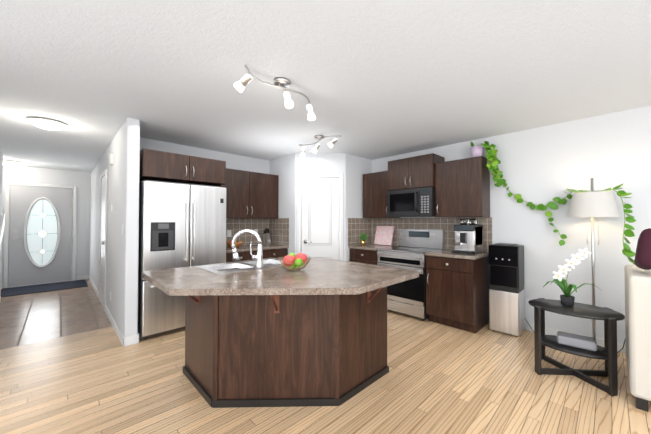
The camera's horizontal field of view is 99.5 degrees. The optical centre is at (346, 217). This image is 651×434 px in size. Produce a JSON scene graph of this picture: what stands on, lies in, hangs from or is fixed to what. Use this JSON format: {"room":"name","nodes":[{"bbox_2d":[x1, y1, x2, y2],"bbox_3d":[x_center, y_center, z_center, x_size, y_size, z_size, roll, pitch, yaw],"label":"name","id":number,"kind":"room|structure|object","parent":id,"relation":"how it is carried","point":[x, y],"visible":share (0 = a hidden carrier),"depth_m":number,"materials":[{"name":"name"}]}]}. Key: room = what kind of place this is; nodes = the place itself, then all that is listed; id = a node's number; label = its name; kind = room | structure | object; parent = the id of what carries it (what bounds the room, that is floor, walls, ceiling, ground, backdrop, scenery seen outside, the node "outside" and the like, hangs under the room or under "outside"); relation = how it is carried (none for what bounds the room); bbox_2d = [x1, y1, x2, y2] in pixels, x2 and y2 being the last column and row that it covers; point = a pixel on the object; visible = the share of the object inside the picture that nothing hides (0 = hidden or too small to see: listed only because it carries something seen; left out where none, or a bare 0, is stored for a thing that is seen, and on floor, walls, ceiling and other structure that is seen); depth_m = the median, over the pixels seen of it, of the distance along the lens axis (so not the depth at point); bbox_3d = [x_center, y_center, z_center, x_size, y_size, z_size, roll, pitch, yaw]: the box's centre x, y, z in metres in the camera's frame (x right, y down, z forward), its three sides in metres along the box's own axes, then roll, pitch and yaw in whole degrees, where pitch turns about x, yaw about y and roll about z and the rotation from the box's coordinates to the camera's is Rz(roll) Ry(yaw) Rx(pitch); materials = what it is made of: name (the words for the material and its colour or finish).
{"room":"kitchen","nodes":[
{"label":"kitchen","id":0,"kind":"room"},
{"bbox_2d":[0,151,2,295],"bbox_3d":[-4.720,0.148,3.397,5.680,2.440,0.295,-1,-1,44],"label":"wall","id":1,"kind":"structure","parent":0,"point":[1,170],"depth_m":4.51,"materials":[{"name":"white paint"}]},
{"bbox_2d":[0,213,5,280],"bbox_3d":[-5.301,0.480,4.173,1.200,1.100,0.029,-1,-1,44],"label":"door frame","id":2,"kind":"structure","parent":1,"relation":"attached to","point":[4,224],"depth_m":4.59,"materials":[{"name":"white wood"}]},
{"bbox_2d":[1,165,90,288],"bbox_3d":[-6.520,0.181,5.696,0.100,2.440,1.760,-1,-1,44],"label":"wall","id":3,"kind":"structure","parent":0,"point":[81,181],"depth_m":6.12,"materials":[{"name":"white paint"}]},
{"bbox_2d":[3,181,76,287],"bbox_3d":[-6.367,0.350,5.756,0.035,2.105,1.011,-1,-1,44],"label":"door frame","id":4,"kind":"structure","parent":3,"relation":"attached to","point":[7,184],"depth_m":5.65,"materials":[{"name":"white wood"}]},
{"bbox_2d":[9,185,72,286],"bbox_3d":[-6.340,0.368,5.741,0.086,2.004,0.889,-1,-1,44],"label":"front door","id":5,"kind":"structure","parent":3,"relation":"in","point":[40,240],"depth_m":5.72,"materials":[{"name":"painted metal"},{"name":"glass"}]},
{"bbox_2d":[0,279,111,349],"bbox_3d":[-3.965,1.428,5.788,4.680,0.050,5.250,-1,-1,44],"label":"floor","id":6,"kind":"structure","parent":0,"point":[33,317],"depth_m":3.86,"materials":[{"name":"beige tile"}]},
{"bbox_2d":[1,279,87,296],"bbox_3d":[-5.979,1.392,5.473,0.915,0.012,1.170,-1,-1,44],"label":"door mat","id":7,"kind":"object","parent":6,"relation":"on","point":[20,290],"visible":0.95,"depth_m":5.44,"materials":[{"name":"black fabric"}]},
{"bbox_2d":[89,117,139,336],"bbox_3d":[-4.072,0.166,4.652,4.880,2.440,0.115,-1,-1,44],"label":"wall","id":8,"kind":"structure","parent":0,"point":[123,249],"depth_m":3.13,"materials":[{"name":"white paint"}]},
{"bbox_2d":[88,275,98,298],"bbox_3d":[-4.992,1.350,5.424,2.460,0.095,0.018,-1,-1,44],"label":"baseboard","id":9,"kind":"structure","parent":8,"relation":"attached to","point":[93,285],"depth_m":5.30,"materials":[{"name":"white wood"}]},
{"bbox_2d":[100,176,104,307],"bbox_3d":[-3.835,0.361,4.305,0.620,2.020,0.049,-1,-1,44],"label":"hall door","id":10,"kind":"structure","parent":8,"relation":"in","point":[102,242],"depth_m":4.33,"materials":[{"name":"white wood"}]},
{"bbox_2d":[99,169,107,310],"bbox_3d":[-3.823,0.332,4.317,0.760,2.100,0.022,-1,-1,44],"label":"door frame","id":11,"kind":"structure","parent":8,"relation":"attached to","point":[105,173],"depth_m":4.06,"materials":[{"name":"white wood"}]},
{"bbox_2d":[109,153,113,165],"bbox_3d":[-3.120,-0.768,3.651,0.140,0.140,0.034,-1,-1,44],"label":"light switch","id":12,"kind":"object","parent":8,"relation":"attached to","point":[111,159],"depth_m":3.60,"materials":[{"name":"white plastic"}]},
{"bbox_2d":[105,305,125,346],"bbox_3d":[-2.941,1.322,3.465,1.654,0.095,0.014,-1,-1,44],"label":"baseboard","id":13,"kind":"structure","parent":8,"relation":"attached to","point":[122,339],"depth_m":3.22,"materials":[{"name":"white wood"}]},
{"bbox_2d":[140,138,268,244],"bbox_3d":[-1.731,0.168,4.800,0.100,2.440,3.335,-1,-1,44],"label":"wall","id":14,"kind":"structure","parent":0,"point":[240,162],"depth_m":4.36,"materials":[{"name":"white paint"}]},
{"bbox_2d":[139,148,225,186],"bbox_3d":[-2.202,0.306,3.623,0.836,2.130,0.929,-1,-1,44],"label":"upper cabinet","id":15,"kind":"object","parent":14,"relation":"attached to","point":[156,165],"visible":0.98,"depth_m":3.32,"materials":[{"name":"brown wood"}]},
{"bbox_2d":[226,218,268,245],"bbox_3d":[-1.801,0.241,4.647,0.008,0.459,1.099,-1,-1,44],"label":"backsplash","id":16,"kind":"structure","parent":14,"relation":"attached to","point":[235,225],"depth_m":4.73,"materials":[{"name":"tile"}]},
{"bbox_2d":[227,229,257,236],"bbox_3d":[-1.760,0.264,4.678,0.008,0.115,0.540,-1,-1,44],"label":"outlet plates","id":17,"kind":"object","parent":16,"relation":"attached to","point":[229,232],"visible":0.77,"depth_m":4.51,"materials":[{"name":"white plastic"}]},
{"bbox_2d":[222,168,278,217],"bbox_3d":[-1.673,-0.368,4.532,0.356,0.755,1.095,-1,-1,44],"label":"upper cabinet","id":18,"kind":"object","parent":14,"relation":"attached to","point":[249,194],"visible":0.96,"depth_m":4.46,"materials":[{"name":"brown wood"}]},
{"bbox_2d":[269,153,371,260],"bbox_3d":[-0.483,0.172,5.030,1.385,2.440,1.276,-1,-1,44],"label":"wall","id":19,"kind":"structure","parent":0,"point":[353,169],"depth_m":4.57,"materials":[{"name":"white paint"}]},
{"bbox_2d":[269,218,288,245],"bbox_3d":[-1.194,0.243,4.821,0.625,0.459,0.008,-1,-1,44],"label":"backsplash","id":20,"kind":"structure","parent":19,"relation":"attached to","point":[279,230],"depth_m":4.79,"materials":[{"name":"tile"}]},
{"bbox_2d":[297,173,342,259],"bbox_3d":[-0.433,0.327,4.495,0.594,2.115,0.594,-1,-1,44],"label":"door frame","id":21,"kind":"structure","parent":19,"relation":"attached to","point":[336,175],"depth_m":4.48,"materials":[{"name":"white wood"}]},
{"bbox_2d":[302,178,338,259],"bbox_3d":[-0.428,0.360,4.483,0.454,2.023,0.441,-1,-1,44],"label":"pantry door","id":22,"kind":"structure","parent":19,"relation":"in","point":[320,217],"depth_m":4.48,"materials":[{"name":"white wood"}]},
{"bbox_2d":[348,218,371,245],"bbox_3d":[0.230,0.242,4.767,0.008,0.459,0.600,-1,-1,44],"label":"backsplash","id":23,"kind":"structure","parent":19,"relation":"attached to","point":[356,226],"depth_m":4.73,"materials":[{"name":"tile"}]},
{"bbox_2d":[0,310,650,433],"bbox_3d":[-0.316,1.354,0.706,7.620,0.050,7.550,-1,-1,44],"label":"floor","id":24,"kind":"structure","parent":0,"point":[438,378],"depth_m":2.10,"materials":[{"name":"brown wood"}]},
{"bbox_2d":[138,180,225,338],"bbox_3d":[-2.187,0.478,3.592,0.875,1.785,0.909,-1,-1,44],"label":"fridge","id":25,"kind":"object","parent":24,"relation":"on","point":[182,224],"visible":0.73,"depth_m":3.21,"materials":[{"name":"grey metal"}]},
{"bbox_2d":[226,244,288,261],"bbox_3d":[-1.569,0.926,4.413,0.646,0.914,1.095,-1,-1,44],"label":"base cabinet","id":26,"kind":"object","parent":24,"relation":"on","point":[269,251],"visible":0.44,"depth_m":4.30,"materials":[{"name":"brown wood"}]},
{"bbox_2d":[226,240,241,247],"bbox_3d":[-1.735,0.407,4.243,0.240,0.115,0.240,-1,-1,44],"label":"bowl","id":27,"kind":"object","parent":26,"relation":"on","point":[238,244],"visible":0.65,"depth_m":4.18,"materials":[{"name":"brown wood"}]},
{"bbox_2d":[263,228,270,244],"bbox_3d":[-1.398,0.333,4.832,0.113,0.280,0.090,-1,-1,32],"label":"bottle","id":28,"kind":"object","parent":26,"relation":"on","point":[266,238],"visible":1,"depth_m":4.80,"materials":[{"name":"clear glass"}]},
{"bbox_2d":[160,281,402,407],"bbox_3d":[-0.527,0.915,2.260,1.515,0.874,1.465,-1,-1,44],"label":"kitchen island","id":29,"kind":"object","parent":24,"relation":"on","point":[273,332],"depth_m":1.98,"materials":[{"name":"brown wood"}]},
{"bbox_2d":[142,257,418,332],"bbox_3d":[-0.526,0.457,2.228,1.630,0.040,1.580,-1,-1,44],"label":"island countertop","id":30,"kind":"structure","parent":29,"relation":"on","point":[230,297],"depth_m":1.98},
{"bbox_2d":[231,229,263,267],"bbox_3d":[-0.868,0.269,2.411,0.280,0.331,0.067,0,-1,-2],"label":"faucet","id":31,"kind":"object","parent":30,"relation":"on","point":[258,257],"visible":1,"depth_m":2.40,"materials":[{"name":"silver metal"}]},
{"bbox_2d":[279,256,310,270],"bbox_3d":[-0.432,0.384,2.299,0.259,0.102,0.259,-1,-1,44],"label":"fruit bowl","id":32,"kind":"object","parent":30,"relation":"on","point":[296,268],"visible":0.81,"depth_m":2.23,"materials":[{"name":"brown metal"}]},
{"bbox_2d":[283,253,306,268],"bbox_3d":[-0.431,0.363,2.303,0.182,0.131,0.200,-1,-1,44],"label":"fruit","id":33,"kind":"object","parent":32,"relation":"in","point":[302,257],"visible":0.85,"depth_m":2.27,"materials":[{"name":"red food"}]},
{"bbox_2d":[348,244,396,264],"bbox_3d":[0.458,0.928,4.551,0.602,0.914,0.646,-1,-1,44],"label":"base cabinet","id":34,"kind":"object","parent":24,"relation":"on","point":[366,254],"visible":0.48,"depth_m":4.36,"materials":[{"name":"brown wood"}]},
{"bbox_2d":[360,233,366,245],"bbox_3d":[0.288,0.370,4.642,0.141,0.202,0.149,-1,-1,44],"label":"plant","id":35,"kind":"object","parent":34,"relation":"on","point":[363,241],"visible":1,"depth_m":4.61,"materials":[{"name":"green plant"}]},
{"bbox_2d":[374,226,394,245],"bbox_3d":[0.643,0.309,4.734,0.360,0.324,0.105,-1,-1,44],"label":"canvas painting","id":36,"kind":"object","parent":34,"relation":"on","point":[383,235],"visible":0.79,"depth_m":4.72,"materials":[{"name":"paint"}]},
{"bbox_2d":[377,229,444,320],"bbox_3d":[0.929,0.778,4.055,0.756,1.200,0.696,-1,-1,44],"label":"range","id":37,"kind":"object","parent":24,"relation":"on","point":[408,297],"visible":0.75,"depth_m":3.85,"materials":[{"name":"grey metal"}]},
{"bbox_2d":[425,249,488,332],"bbox_3d":[1.458,0.914,3.594,0.631,0.914,0.646,-1,-1,44],"label":"base cabinet","id":38,"kind":"object","parent":24,"relation":"on","point":[457,290],"visible":0.94,"depth_m":3.38,"materials":[{"name":"brown wood"}]},
{"bbox_2d":[452,219,482,253],"bbox_3d":[1.576,0.238,3.583,0.250,0.435,0.400,-1,-1,44],"label":"coffee machine","id":39,"kind":"object","parent":38,"relation":"on","point":[469,239],"visible":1,"depth_m":3.49,"materials":[{"name":"silver metal"}]},
{"bbox_2d":[489,243,524,336],"bbox_3d":[1.938,0.845,3.334,0.315,1.045,0.317,-1,-1,44],"label":"water dispenser","id":40,"kind":"object","parent":24,"relation":"on","point":[506,293],"visible":0.98,"depth_m":3.22,"materials":[{"name":"silver metal"}]},
{"bbox_2d":[528,298,624,396],"bbox_3d":[1.949,1.064,2.370,0.638,0.578,0.423,-1,-1,44],"label":"side table","id":41,"kind":"object","parent":24,"relation":"on","point":[607,352],"visible":0.9,"depth_m":2.34,"materials":[{"name":"black wood"}]},
{"bbox_2d":[543,248,600,305],"bbox_3d":[2.006,0.517,2.446,0.394,0.515,0.365,-1,-1,44],"label":"orchid","id":42,"kind":"object","parent":41,"relation":"on","point":[567,299],"visible":1,"depth_m":2.43,"materials":[{"name":"white plant"}]},
{"bbox_2d":[557,331,596,350],"bbox_3d":[1.971,1.059,2.365,0.260,0.075,0.153,-1,-1,38],"label":"case","id":43,"kind":"object","parent":41,"relation":"on","point":[577,341],"visible":1,"depth_m":2.32,"materials":[{"name":"grey"}]},
{"bbox_2d":[568,178,619,359],"bbox_3d":[2.464,0.481,2.751,0.392,1.755,0.392,-1,-1,44],"label":"floor lamp","id":44,"kind":"object","parent":24,"relation":"on","point":[592,204],"visible":0.75,"depth_m":2.67,"materials":[{"name":"white fabric"}]},
{"bbox_2d":[624,264,650,411],"bbox_3d":[2.697,0.881,1.851,1.138,0.930,0.800,-1,-1,44],"label":"sofa","id":45,"kind":"object","parent":24,"relation":"on","point":[638,316],"visible":0.96,"depth_m":1.93,"materials":[{"name":"beige fabric"}]},
{"bbox_2d":[634,228,650,269],"bbox_3d":[2.239,0.239,2.039,0.142,0.321,0.368,-1,-1,44],"label":"pillow","id":46,"kind":"object","parent":45,"relation":"on","point":[642,259],"visible":1,"depth_m":1.95,"materials":[{"name":"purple fabric"}]},
{"bbox_2d":[0,0,650,172],"bbox_3d":[-2.007,-1.117,2.360,12.300,0.060,7.550,-1,-1,44],"label":"ceiling","id":47,"kind":"structure","parent":0,"point":[373,79],"depth_m":2.06,"materials":[{"name":"white paint"}]},
{"bbox_2d":[3,160,21,165],"bbox_3d":[-6.276,-1.004,5.120,0.312,0.084,0.300,-1,-1,44],"label":"dome ceiling light","id":48,"kind":"object","parent":47,"relation":"attached to","point":[9,163],"visible":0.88,"depth_m":5.07,"materials":[{"name":"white glass"}]},
{"bbox_2d":[27,118,66,129],"bbox_3d":[-3.345,-1.034,3.078,0.312,0.084,0.300,-1,-1,44],"label":"dome ceiling light","id":49,"kind":"object","parent":47,"relation":"attached to","point":[47,124],"visible":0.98,"depth_m":3.02,"materials":[{"name":"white glass"}]},
{"bbox_2d":[234,65,315,120],"bbox_3d":[-0.520,-0.978,2.190,0.186,0.222,0.728,-1,-1,44],"label":"track light","id":50,"kind":"object","parent":47,"relation":"attached to","point":[246,80],"visible":1,"depth_m":2.16,"materials":[{"name":"silver metal"}]},
{"bbox_2d":[299,135,341,156],"bbox_3d":[-0.363,-0.957,3.628,0.720,0.221,0.138,-1,-1,44],"label":"track light","id":51,"kind":"object","parent":47,"relation":"attached to","point":[318,138],"visible":1,"depth_m":3.62,"materials":[{"name":"silver metal"}]},
{"bbox_2d":[372,105,650,342],"bbox_3d":[2.202,0.148,3.414,7.700,2.440,0.100,-1,-1,44],"label":"wall","id":52,"kind":"structure","parent":0,"point":[544,165],"depth_m":3.07,"materials":[{"name":"white paint"}]},
{"bbox_2d":[363,171,386,217],"bbox_3d":[0.588,-0.370,4.673,0.558,0.757,0.316,-1,-1,44],"label":"upper cabinet","id":53,"kind":"object","parent":52,"relation":"attached to","point":[374,184],"depth_m":4.56,"materials":[{"name":"brown wood"}]},
{"bbox_2d":[387,153,444,190],"bbox_3d":[1.046,-0.656,4.198,0.758,0.460,0.376,-1,-1,44],"label":"upper cabinet","id":54,"kind":"object","parent":52,"relation":"attached to","point":[417,171],"depth_m":4.02,"materials":[{"name":"brown wood"}]},
{"bbox_2d":[387,187,435,216],"bbox_3d":[1.020,-0.215,4.163,0.758,0.412,0.452,-1,-1,44],"label":"microwave","id":55,"kind":"object","parent":54,"relation":"attached to","point":[416,202],"visible":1,"depth_m":3.98,"materials":[{"name":"black plastic"}]},
{"bbox_2d":[372,217,491,251],"bbox_3d":[1.184,0.236,4.312,2.015,0.459,0.008,-1,-1,44],"label":"backsplash","id":56,"kind":"structure","parent":52,"relation":"attached to","point":[447,224],"depth_m":4.12,"materials":[{"name":"tile"}]},
{"bbox_2d":[435,156,489,216],"bbox_3d":[1.566,-0.383,3.738,0.612,0.757,0.316,-1,-1,44],"label":"upper cabinet","id":57,"kind":"object","parent":52,"relation":"attached to","point":[462,187],"depth_m":3.58,"materials":[{"name":"brown wood"}]},
{"bbox_2d":[470,146,484,156],"bbox_3d":[1.710,-0.841,3.595,0.170,0.150,0.170,-1,-1,44],"label":"plant pot","id":58,"kind":"object","parent":57,"relation":"on","point":[476,151],"visible":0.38,"depth_m":3.53,"materials":[{"name":"purple ceramic"}]},
{"bbox_2d":[470,141,635,264],"bbox_3d":[2.188,-0.247,3.108,1.561,1.504,0.336,-1,-1,44],"label":"pothos vine","id":59,"kind":"object","parent":57,"relation":"hanging from","point":[492,158],"visible":1,"depth_m":3.12,"materials":[{"name":"green plant"}]},
{"bbox_2d":[529,323,625,352],"bbox_3d":[3.572,1.301,2.009,3.800,0.095,0.014,-1,-1,44],"label":"baseboard","id":60,"kind":"structure","parent":52,"relation":"attached to","point":[548,330],"depth_m":3.03,"materials":[{"name":"white wood"}]}
]}

